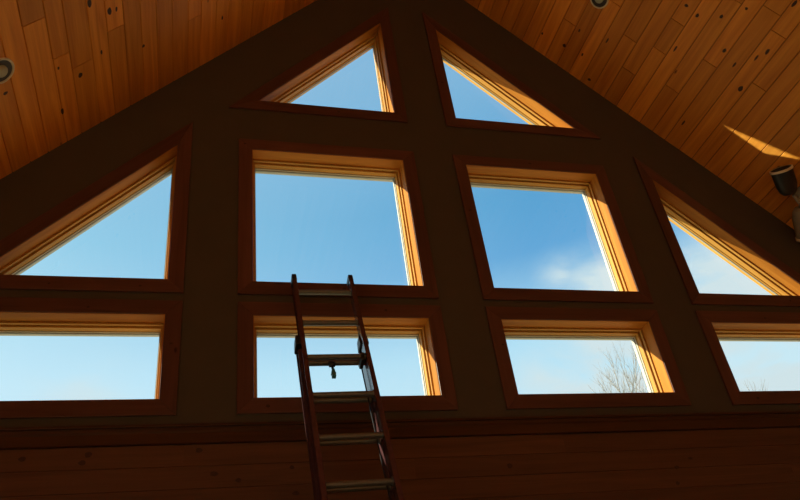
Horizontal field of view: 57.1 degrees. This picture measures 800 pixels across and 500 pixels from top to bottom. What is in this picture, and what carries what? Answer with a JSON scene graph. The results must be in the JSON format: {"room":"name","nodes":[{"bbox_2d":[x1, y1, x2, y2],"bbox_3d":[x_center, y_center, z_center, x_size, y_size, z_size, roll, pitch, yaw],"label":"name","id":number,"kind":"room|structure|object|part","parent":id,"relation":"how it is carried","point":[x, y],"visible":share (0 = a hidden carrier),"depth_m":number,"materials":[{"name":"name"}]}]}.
{"room":"living room","nodes":[
{"label":"living room","id":0,"kind":"room"},
{"bbox_2d":[0,0,315,178],"bbox_3d":[-1.078,-4.322,1.730,5.387,5.673,11.280,2,-36,-15],"label":"ceiling","id":1,"kind":"structure","parent":0,"point":[78,64],"depth_m":5.34,"materials":[{"name":"brown wood"}]},
{"bbox_2d":[0,57,14,83],"bbox_3d":[-2.521,-1.129,4.646,0.136,0.143,0.192,2,-36,-15],"label":"recessed light","id":2,"kind":"object","parent":1,"relation":"in","point":[7,67],"visible":1,"depth_m":4.67,"materials":[{"name":"beige metal"}]},
{"bbox_2d":[0,0,799,427],"bbox_3d":[0.423,0.406,5.682,9.600,8.910,0.260,2,-36,-15],"label":"wall","id":3,"kind":"structure","parent":0,"point":[207,375],"depth_m":6.04,"materials":[{"name":"beige paint"}]},
{"bbox_2d":[0,297,182,418],"bbox_3d":[-2.164,0.726,4.665,1.470,0.823,0.271,2,-36,-15],"label":"window","id":4,"kind":"structure","parent":3,"relation":"in","point":[19,316],"depth_m":4.76,"materials":[{"name":"brown wood"}]},
{"bbox_3d":[-2.184,0.778,4.736,1.250,0.603,0.060,2,-36,-15],"label":"frame","id":5,"kind":"part","parent":4,"relation":"part of","materials":[{"name":"grey paint"}]},
{"bbox_3d":[-2.169,0.739,4.683,1.250,0.603,0.077,2,-36,-15],"label":"sash","id":6,"kind":"part","parent":4,"relation":"part of","materials":[{"name":"brown wood"}]},
{"bbox_2d":[0,122,192,293],"bbox_3d":[-2.357,-0.328,5.393,1.552,1.635,0.271,2,-36,-15],"label":"window","id":7,"kind":"structure","parent":3,"relation":"in","point":[36,240],"depth_m":5.25,"materials":[{"name":"brown wood"}]},
{"bbox_3d":[-2.282,-0.246,5.381,1.187,1.250,0.077,2,-36,-15],"label":"sash","id":8,"kind":"part","parent":7,"relation":"part of","materials":[{"name":"brown wood"}]},
{"bbox_3d":[-2.298,-0.206,5.435,1.187,1.250,0.060,2,-36,-15],"label":"frame","id":9,"kind":"part","parent":7,"relation":"part of","materials":[{"name":"grey paint"}]},
{"bbox_2d":[229,7,407,122],"bbox_3d":[-0.806,-1.753,6.908,1.550,1.632,0.271,2,-36,-15],"label":"window","id":10,"kind":"structure","parent":3,"relation":"in","point":[277,95],"depth_m":6.77,"materials":[{"name":"brown wood"}]},
{"bbox_3d":[-0.731,-1.671,6.897,1.184,1.246,0.077,2,-36,-15],"label":"sash","id":11,"kind":"part","parent":10,"relation":"part of","materials":[{"name":"brown wood"}]},
{"bbox_3d":[-0.747,-1.631,6.950,1.184,1.246,0.060,2,-36,-15],"label":"frame","id":12,"kind":"part","parent":10,"relation":"part of","materials":[{"name":"brown wood"}]},
{"bbox_2d":[237,138,438,298],"bbox_3d":[-0.537,-0.196,5.829,1.470,1.484,0.271,2,-36,-15],"label":"window","id":13,"kind":"structure","parent":3,"relation":"in","point":[398,167],"depth_m":5.95,"materials":[{"name":"brown wood"}]},
{"bbox_3d":[-0.558,-0.143,5.899,1.250,1.264,0.060,2,-36,-15],"label":"frame","id":14,"kind":"part","parent":13,"relation":"part of","materials":[{"name":"grey paint"}]},
{"bbox_3d":[-0.542,-0.183,5.846,1.250,1.264,0.077,2,-36,-15],"label":"sash","id":15,"kind":"part","parent":13,"relation":"part of","materials":[{"name":"brown wood"}]},
{"bbox_2d":[236,302,457,414],"bbox_3d":[-0.392,0.795,5.133,1.470,0.823,0.271,2,-36,-15],"label":"window","id":16,"kind":"structure","parent":3,"relation":"in","point":[422,323],"depth_m":5.15,"materials":[{"name":"brown wood"}]},
{"bbox_3d":[-0.413,0.848,5.204,1.250,0.603,0.060,2,-36,-15],"label":"frame","id":17,"kind":"part","parent":16,"relation":"part of","materials":[{"name":"grey paint"}]},
{"bbox_3d":[-0.397,0.808,5.151,1.250,0.603,0.077,2,-36,-15],"label":"sash","id":18,"kind":"part","parent":16,"relation":"part of","materials":[{"name":"brown wood"}]},
{"bbox_2d":[0,427,799,499],"bbox_3d":[0.780,2.557,4.010,9.200,3.222,0.016,2,-36,-15],"label":"panelling","id":19,"kind":"object","parent":3,"relation":"attached to","point":[756,463],"visible":0.98,"depth_m":4.73,"materials":[{"name":"brown wood"}]},
{"bbox_2d":[0,411,799,449],"bbox_3d":[0.587,1.187,4.943,9.200,0.113,0.062,2,-36,-15],"label":"ledge","id":20,"kind":"object","parent":3,"relation":"attached to","point":[11,438],"visible":1,"depth_m":4.77,"materials":[{"name":"brown wood"}]},
{"bbox_2d":[422,12,600,139],"bbox_3d":[1.042,-1.681,7.396,1.550,1.632,0.271,2,-36,-15],"label":"window","id":21,"kind":"structure","parent":3,"relation":"in","point":[542,117],"depth_m":7.23,"materials":[{"name":"brown wood"}]},
{"bbox_3d":[0.960,-1.563,7.401,1.184,1.246,0.060,2,-36,-15],"label":"frame","id":22,"kind":"part","parent":21,"relation":"part of","materials":[{"name":"brown wood"}]},
{"bbox_3d":[0.976,-1.603,7.348,1.184,1.246,0.077,2,-36,-15],"label":"sash","id":23,"kind":"part","parent":21,"relation":"part of","materials":[{"name":"brown wood"}]},
{"bbox_2d":[452,154,653,303],"bbox_3d":[1.226,-0.126,6.294,1.470,1.484,0.271,2,-36,-15],"label":"window","id":24,"kind":"structure","parent":3,"relation":"in","point":[625,272],"depth_m":6.41,"materials":[{"name":"brown wood"}]},
{"bbox_3d":[1.206,-0.074,6.365,1.250,1.264,0.060,2,-36,-15],"label":"frame","id":25,"kind":"part","parent":24,"relation":"part of","materials":[{"name":"grey paint"}]},
{"bbox_3d":[1.221,-0.114,6.311,1.250,1.264,0.077,2,-36,-15],"label":"sash","id":26,"kind":"part","parent":24,"relation":"part of","materials":[{"name":"brown wood"}]},
{"bbox_2d":[485,307,690,409],"bbox_3d":[1.371,0.865,5.599,1.470,0.823,0.271,2,-36,-15],"label":"window","id":27,"kind":"structure","parent":3,"relation":"in","point":[644,328],"depth_m":5.64,"materials":[{"name":"brown wood"}]},
{"bbox_3d":[1.350,0.917,5.670,1.250,0.603,0.060,2,-36,-15],"label":"frame","id":28,"kind":"part","parent":27,"relation":"part of","materials":[{"name":"grey paint"}]},
{"bbox_3d":[1.366,0.878,5.617,1.250,0.603,0.077,2,-36,-15],"label":"sash","id":29,"kind":"part","parent":27,"relation":"part of","materials":[{"name":"brown wood"}]},
{"bbox_2d":[633,157,799,306],"bbox_3d":[3.029,-0.116,6.816,1.552,1.635,0.271,2,-36,-15],"label":"window","id":30,"kind":"structure","parent":3,"relation":"in","point":[669,203],"depth_m":6.66,"materials":[{"name":"brown wood"}]},
{"bbox_3d":[2.947,0.001,6.821,1.187,1.250,0.060,2,-36,-15],"label":"frame","id":31,"kind":"part","parent":30,"relation":"part of","materials":[{"name":"brown wood"}]},
{"bbox_3d":[2.963,-0.039,6.767,1.187,1.250,0.077,2,-36,-15],"label":"sash","id":32,"kind":"part","parent":30,"relation":"part of","materials":[{"name":"brown wood"}]},
{"bbox_2d":[695,311,799,404],"bbox_3d":[3.142,0.935,6.067,1.470,0.823,0.271,2,-36,-15],"label":"window","id":33,"kind":"structure","parent":3,"relation":"in","point":[716,326],"depth_m":6.04,"materials":[{"name":"brown wood"}]},
{"bbox_3d":[3.137,0.947,6.085,1.250,0.603,0.077,2,-36,-15],"label":"sash","id":34,"kind":"part","parent":33,"relation":"part of","materials":[{"name":"brown wood"}]},
{"bbox_3d":[3.122,0.987,6.138,1.250,0.603,0.060,2,-36,-15],"label":"frame","id":35,"kind":"part","parent":33,"relation":"part of","materials":[{"name":"grey paint"}]},
{"bbox_2d":[465,0,799,228],"bbox_3d":[4.117,-4.118,3.102,5.387,5.673,11.280,2,-36,-15],"label":"ceiling","id":36,"kind":"structure","parent":0,"point":[718,81],"depth_m":6.81,"materials":[{"name":"brown wood"}]},
{"bbox_2d":[590,0,608,8],"bbox_3d":[1.867,-2.357,6.899,0.136,0.143,0.192,2,-36,-15],"label":"recessed light","id":37,"kind":"object","parent":36,"relation":"in","point":[599,4],"visible":1,"depth_m":6.92,"materials":[{"name":"beige metal"}]},
{"bbox_2d":[769,164,799,241],"bbox_3d":[3.596,-0.426,6.634,0.271,0.619,0.668,-23,-37,20],"label":"spotlight fixture","id":38,"kind":"object","parent":36,"relation":"hanging from","point":[784,178],"visible":1,"depth_m":6.58,"materials":[{"name":"black plastic"}]},
{"bbox_3d":[3.603,-0.453,6.613,0.169,0.142,0.081,26,-47,-39],"label":"stem","id":39,"kind":"part","parent":38,"relation":"part of","materials":[{"name":"white metal"}]},
{"bbox_3d":[3.654,-0.506,6.668,0.116,0.121,0.150,2,-36,-15],"label":"mounting plate","id":40,"kind":"part","parent":38,"relation":"part of","materials":[{"name":"white metal"}]},
{"bbox_3d":[2.253,0.631,-1.284,9.598,0.030,11.200,2,-36,-15],"label":"floor","id":41,"kind":"structure","parent":0,"visible":0},
{"bbox_2d":[291,274,404,499],"bbox_3d":[-0.110,1.619,3.490,0.483,4.411,1.364,5,-37,-18],"label":"ladder","id":42,"kind":"object","parent":41,"relation":"on","point":[391,482],"visible":1,"depth_m":4.37,"materials":[{"name":"red metal"}]},
{"bbox_3d":[-0.263,1.826,3.242,0.043,3.790,1.221,4,-37,-18],"label":"rail","id":43,"kind":"part","parent":42,"relation":"part of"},
{"bbox_3d":[-0.372,1.355,3.709,0.100,3.632,1.169,2,-36,-15],"label":"fly rail","id":44,"kind":"part","parent":42,"relation":"part of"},
{"bbox_3d":[0.013,1.363,3.816,0.100,3.632,1.169,2,-36,-15],"label":"fly rail","id":45,"kind":"part","parent":42,"relation":"part of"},
{"bbox_3d":[0.139,1.835,3.353,0.045,3.790,1.221,4,-37,-18],"label":"rail","id":46,"kind":"part","parent":42,"relation":"part of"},
{"label":"outside","id":47,"kind":"structure","parent":0,"visible":0},
{"bbox_3d":[-9.274,30.496,37.906,140.000,0.695,150.000,2,-36,-15],"label":"ground","id":48,"kind":"structure","parent":47,"visible":0},
{"bbox_2d":[587,344,647,392],"bbox_3d":[7.217,7.805,18.962,4.594,11.793,4.663,8,-38,-22],"label":"bare tree","id":49,"kind":"object","parent":48,"relation":"on","point":[632,382],"visible":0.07,"depth_m":21.17,"materials":[{"name":"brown plant"}]}
]}

